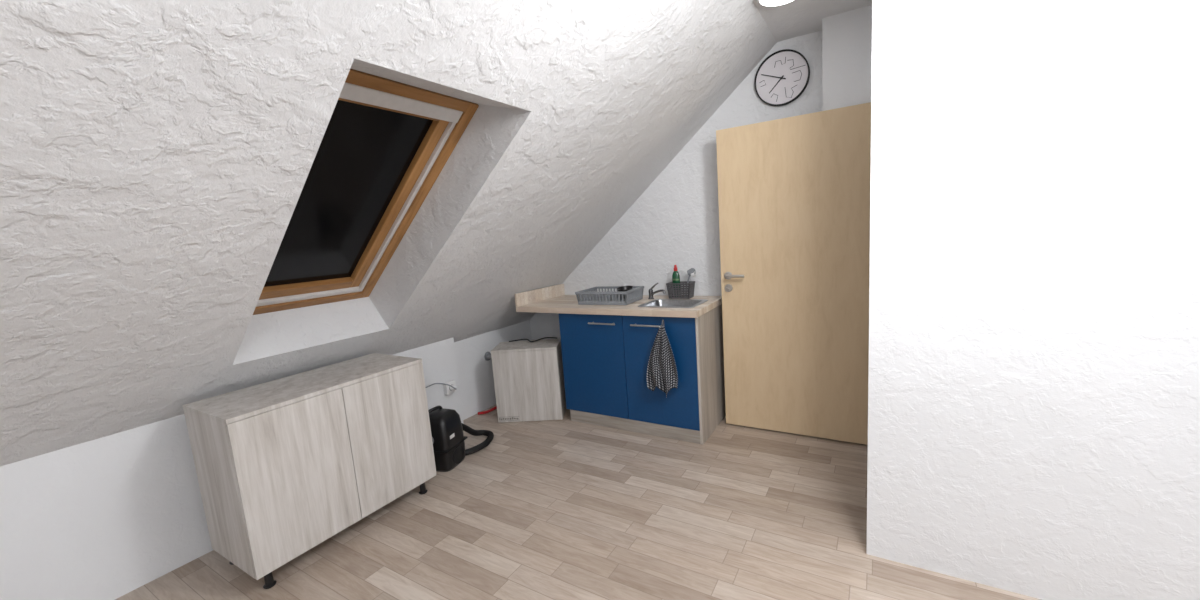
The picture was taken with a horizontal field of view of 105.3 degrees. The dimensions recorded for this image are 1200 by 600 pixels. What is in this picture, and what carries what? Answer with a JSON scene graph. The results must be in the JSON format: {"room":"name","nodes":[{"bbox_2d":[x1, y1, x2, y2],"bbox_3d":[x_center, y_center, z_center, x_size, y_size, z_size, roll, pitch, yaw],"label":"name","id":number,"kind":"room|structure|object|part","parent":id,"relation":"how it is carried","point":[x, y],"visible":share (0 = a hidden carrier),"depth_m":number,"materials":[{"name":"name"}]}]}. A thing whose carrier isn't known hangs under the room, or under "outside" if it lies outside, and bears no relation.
{"room":"attic kitchenette","nodes":[
{"label":"attic kitchenette","id":0,"kind":"room"},
{"bbox_2d":[0,337,463,599],"bbox_3d":[-2.227,0.959,1.721,0.070,0.700,4.310,1,9,31],"label":"wall","id":1,"kind":"structure","parent":0,"point":[104,518],"depth_m":1.92,"materials":[{"name":"paint"}]},
{"bbox_2d":[425,383,456,390],"bbox_3d":[-1.254,0.731,3.168,0.078,0.219,0.628,2,10,38],"label":"plug","id":2,"kind":"object","parent":1,"relation":"attached to","point":[452,387],"visible":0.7,"depth_m":3.33,"materials":[{"name":"white plastic"}]},
{"bbox_2d":[443,380,456,394],"bbox_3d":[-1.122,0.653,3.421,0.042,0.090,0.090,1,9,31],"label":"power socket","id":3,"kind":"object","parent":1,"relation":"attached to","point":[447,391],"visible":0.73,"depth_m":3.39,"materials":[{"name":"white plastic"}]},
{"bbox_2d":[0,0,776,466],"bbox_3d":[-1.170,-0.273,1.425,2.353,1.958,5.282,1,9,31],"label":"sloped ceiling","id":4,"kind":"structure","parent":0,"point":[157,157],"depth_m":1.53,"materials":[{"name":"paint"}]},
{"bbox_2d":[253,69,478,314],"bbox_3d":[-1.232,-0.457,2.128,1.183,1.018,0.880,1,9,31],"label":"window","id":5,"kind":"structure","parent":4,"relation":"in","point":[385,144],"depth_m":2.15,"materials":[{"name":"brown wood"}]},
{"bbox_3d":[-1.219,-0.445,2.122,1.133,0.012,0.540,-46,-15,29],"label":"pane","id":6,"kind":"part","parent":5,"relation":"part of","materials":[{"name":"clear glass"}]},
{"bbox_3d":[-1.216,-0.439,2.121,1.233,0.062,0.626,-46,-15,29],"label":"sash","id":7,"kind":"part","parent":5,"relation":"part of","materials":[{"name":"brown wood"}]},
{"bbox_3d":[-1.203,-0.425,2.116,1.293,0.060,0.670,-46,-15,29],"label":"blind rail","id":8,"kind":"part","parent":5,"relation":"part of","materials":[{"name":"metal"}]},
{"bbox_3d":[-0.815,-0.788,1.812,0.066,0.026,0.664,-46,-15,29],"label":"blind casing","id":9,"kind":"part","parent":5,"relation":"part of","materials":[{"name":"metal"}]},
{"bbox_2d":[454,320,530,419],"bbox_3d":[-2.047,0.913,2.179,0.100,0.638,5.282,1,9,31],"label":"wall","id":10,"kind":"structure","parent":0,"point":[475,374],"depth_m":3.79,"materials":[{"name":"paint"}]},
{"bbox_2d":[484,352,491,360],"bbox_3d":[-0.840,0.657,3.955,0.108,0.476,0.276,1,9,31],"label":"drain pipe","id":11,"kind":"object","parent":10,"relation":"attached to","point":[487,356],"visible":0.25,"depth_m":3.84,"materials":[{"name":"grey plastic"}]},
{"bbox_2d":[115,404,1041,599],"bbox_3d":[-0.090,1.304,1.055,4.620,0.100,5.482,1,9,31],"label":"floor","id":12,"kind":"structure","parent":0,"point":[564,509],"depth_m":2.14,"materials":[{"name":"wood"}]},
{"bbox_2d":[183,353,436,588],"bbox_3d":[-1.375,0.775,2.316,0.440,0.776,0.900,1,9,31],"label":"sideboard","id":13,"kind":"object","parent":12,"relation":"on","point":[284,466],"visible":1,"depth_m":2.05,"materials":[{"name":"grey wood"}]},
{"bbox_3d":[-1.313,0.778,2.012,0.018,0.667,0.447,1,9,31],"label":"door","id":14,"kind":"part","parent":13,"relation":"part of","materials":[{"name":"grey wood"}]},
{"bbox_3d":[-1.081,0.708,2.391,0.018,0.667,0.447,1,9,31],"label":"door","id":15,"kind":"part","parent":13,"relation":"part of","materials":[{"name":"grey wood"}]},
{"bbox_2d":[428,405,493,471],"bbox_3d":[-0.959,0.840,3.062,0.319,0.381,0.552,-2,8,17],"label":"vacuum cleaner","id":16,"kind":"object","parent":12,"relation":"on","point":[447,429],"visible":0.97,"depth_m":2.85,"materials":[{"name":"black plastic"}]},
{"bbox_3d":[-1.050,0.705,2.902,0.034,0.056,0.142,1,9,31],"label":"carry handle","id":17,"kind":"part","parent":16,"relation":"part of","materials":[{"name":"black plastic"}]},
{"bbox_2d":[478,406,496,414],"bbox_3d":[-0.828,0.887,3.872,0.085,0.046,0.440,4,11,44],"label":"hose","id":18,"kind":"object","parent":12,"relation":"on","point":[495,407],"visible":0.48,"depth_m":3.75,"materials":[{"name":"plastic"}]},
{"bbox_2d":[491,339,565,422],"bbox_3d":[-0.551,0.634,3.633,0.502,0.575,0.291,-4,8,3],"label":"cabinet","id":19,"kind":"object","parent":12,"relation":"on","point":[528,376],"visible":0.92,"depth_m":3.49,"materials":[{"name":"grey wood"}]},
{"bbox_2d":[499,416,518,420],"bbox_3d":[-0.702,0.917,3.535,0.162,0.032,0.002,-4,8,3],"label":"print","id":20,"kind":"object","parent":19,"relation":"attached to","point":[513,416],"depth_m":3.54},
{"bbox_2d":[509,337,556,341],"bbox_3d":[-0.545,0.319,3.682,0.397,0.028,0.094,-3,8,5],"label":"cable","id":21,"kind":"object","parent":19,"relation":"on","point":[544,337],"visible":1,"depth_m":3.69,"materials":[{"name":"grey plastic"}]},
{"bbox_2d":[559,304,725,444],"bbox_3d":[0.319,0.471,3.399,1.069,0.838,0.626,1,9,31],"label":"base cabinet","id":22,"kind":"object","parent":12,"relation":"on","point":[605,358],"visible":0.7,"depth_m":3.14,"materials":[{"name":"blue wood"}]},
{"bbox_3d":[-0.050,0.467,3.308,0.532,0.740,0.018,1,9,31],"label":"door","id":23,"kind":"part","parent":22,"relation":"part of","materials":[{"name":"blue laminate"}]},
{"bbox_3d":[0.015,0.163,3.179,0.215,0.011,0.038,1,9,31],"label":"handle","id":24,"kind":"part","parent":22,"relation":"part of","materials":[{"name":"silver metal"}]},
{"bbox_2d":[515,284,721,317],"bbox_3d":[0.129,-0.018,3.430,1.455,0.142,0.636,1,9,31],"label":"countertop","id":25,"kind":"structure","parent":22,"relation":"on","point":[551,299],"depth_m":3.31,"materials":[{"name":"laminate"}]},
{"bbox_2d":[575,286,643,304],"bbox_3d":[0.078,-0.034,3.428,0.420,0.098,0.320,0,9,28],"label":"dish rack","id":26,"kind":"object","parent":25,"relation":"on","point":[586,297],"visible":0.96,"depth_m":3.34,"materials":[{"name":"grey plastic"}]},
{"bbox_2d":[617,286,632,294],"bbox_3d":[0.186,-0.071,3.374,0.115,0.053,0.143,2,10,36],"label":"bowl","id":27,"kind":"object","parent":26,"relation":"in","point":[622,288],"visible":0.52,"depth_m":3.41,"materials":[{"name":"black plastic"}]},
{"bbox_2d":[648,283,664,298],"bbox_3d":[0.421,-0.063,3.355,0.045,0.126,0.200,-9,9,-32],"label":"faucet","id":28,"kind":"object","parent":25,"relation":"on","point":[651,293],"visible":1,"depth_m":3.40,"materials":[{"name":"silver metal"}]},
{"bbox_3d":[0.421,-0.051,3.345,0.018,0.062,0.183,-8,9,-27],"label":"spout","id":29,"kind":"part","parent":28,"relation":"part of","materials":[{"name":"silver metal"}]},
{"bbox_2d":[638,299,707,307],"bbox_3d":[0.507,0.099,3.154,0.400,0.161,0.330,1,9,31],"label":"sink","id":30,"kind":"object","parent":25,"relation":"in","point":[663,303],"visible":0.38,"depth_m":3.24,"materials":[{"name":"metal"}]},
{"bbox_2d":[666,281,694,298],"bbox_3d":[0.598,-0.073,3.376,0.184,0.116,0.124,0,9,30],"label":"storage basket","id":31,"kind":"object","parent":25,"relation":"on","point":[691,285],"visible":0.97,"depth_m":3.34,"materials":[{"name":"grey plastic"}]},
{"bbox_2d":[672,265,680,296],"bbox_3d":[0.563,-0.141,3.385,0.061,0.240,0.040,1,9,31],"label":"dish soap bottle","id":32,"kind":"object","parent":31,"relation":"in","point":[675,276],"visible":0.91,"depth_m":3.37,"materials":[{"name":"green plastic"}]},
{"bbox_2d":[685,268,695,296],"bbox_3d":[0.658,-0.130,3.344,0.094,0.211,0.044,3,11,42],"label":"dish brush","id":33,"kind":"object","parent":31,"relation":"in","point":[691,272],"visible":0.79,"depth_m":3.31,"materials":[{"name":"grey plastic"}]},
{"bbox_3d":[0.310,0.167,3.000,0.235,0.011,0.038,1,9,31],"label":"handle","id":34,"kind":"part","parent":22,"relation":"part of","materials":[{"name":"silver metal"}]},
{"bbox_3d":[0.400,0.473,3.034,0.513,0.740,0.018,1,9,31],"label":"door","id":35,"kind":"part","parent":22,"relation":"part of","materials":[{"name":"blue laminate"}]},
{"bbox_2d":[647,320,677,396],"bbox_3d":[0.396,0.379,2.941,0.214,0.508,0.082,0,9,29],"label":"dish towel","id":36,"kind":"object","parent":22,"relation":"hanging from","point":[661,369],"visible":1,"depth_m":2.92,"materials":[{"name":"fabric"}]},
{"bbox_2d":[530,30,822,339],"bbox_3d":[1.200,-0.453,3.135,4.620,2.612,0.100,1,9,31],"label":"wall","id":37,"kind":"structure","parent":0,"point":[675,220],"depth_m":3.40,"materials":[{"name":"paint"}]},
{"bbox_2d":[754,49,809,105],"bbox_3d":[1.154,-1.409,2.909,0.330,0.330,0.031,1,9,31],"label":"wall clock","id":38,"kind":"object","parent":37,"relation":"attached to","point":[783,76],"visible":1,"depth_m":2.91,"materials":[{"name":"plastic"}]},
{"bbox_2d":[716,102,870,444],"bbox_3d":[1.180,-0.105,2.853,0.862,1.985,0.102,1,9,31],"label":"door","id":39,"kind":"structure","parent":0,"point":[794,192],"depth_m":2.83,"materials":[{"name":"brown wood"}]},
{"bbox_3d":[0.845,-0.159,3.034,0.052,0.052,0.045,1,9,31],"label":"handle","id":40,"kind":"part","parent":39,"relation":"part of","materials":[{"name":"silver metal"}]},
{"bbox_3d":[0.877,-0.155,2.984,0.124,0.020,0.026,1,9,31],"label":"lever","id":41,"kind":"part","parent":39,"relation":"part of","materials":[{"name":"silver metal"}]},
{"bbox_2d":[753,0,872,41],"bbox_3d":[0.687,-1.263,0.108,2.167,0.100,5.282,1,9,31],"label":"ceiling","id":42,"kind":"structure","parent":0,"point":[795,18],"depth_m":2.53,"materials":[{"name":"paint"}]},
{"bbox_2d":[757,0,792,5],"bbox_3d":[0.893,-1.510,2.261,0.220,0.038,0.220,1,9,31],"label":"recessed light","id":43,"kind":"object","parent":42,"relation":"in","point":[762,2],"visible":1,"depth_m":2.31,"materials":[{"name":"white plastic"}]},
{"bbox_2d":[822,5,871,110],"bbox_3d":[1.514,-0.377,2.790,0.262,2.512,0.182,1,9,31],"label":"wall pier","id":44,"kind":"object","parent":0,"point":[846,36],"visible":0.21,"depth_m":2.58,"materials":[{"name":"paint"}]},
{"bbox_2d":[866,0,1199,599],"bbox_3d":[2.039,-0.280,1.835,1.630,2.512,1.282,1,9,31],"label":"wall","id":45,"kind":"structure","parent":0,"point":[1034,369],"depth_m":1.50,"materials":[{"name":"paint"}]}
]}

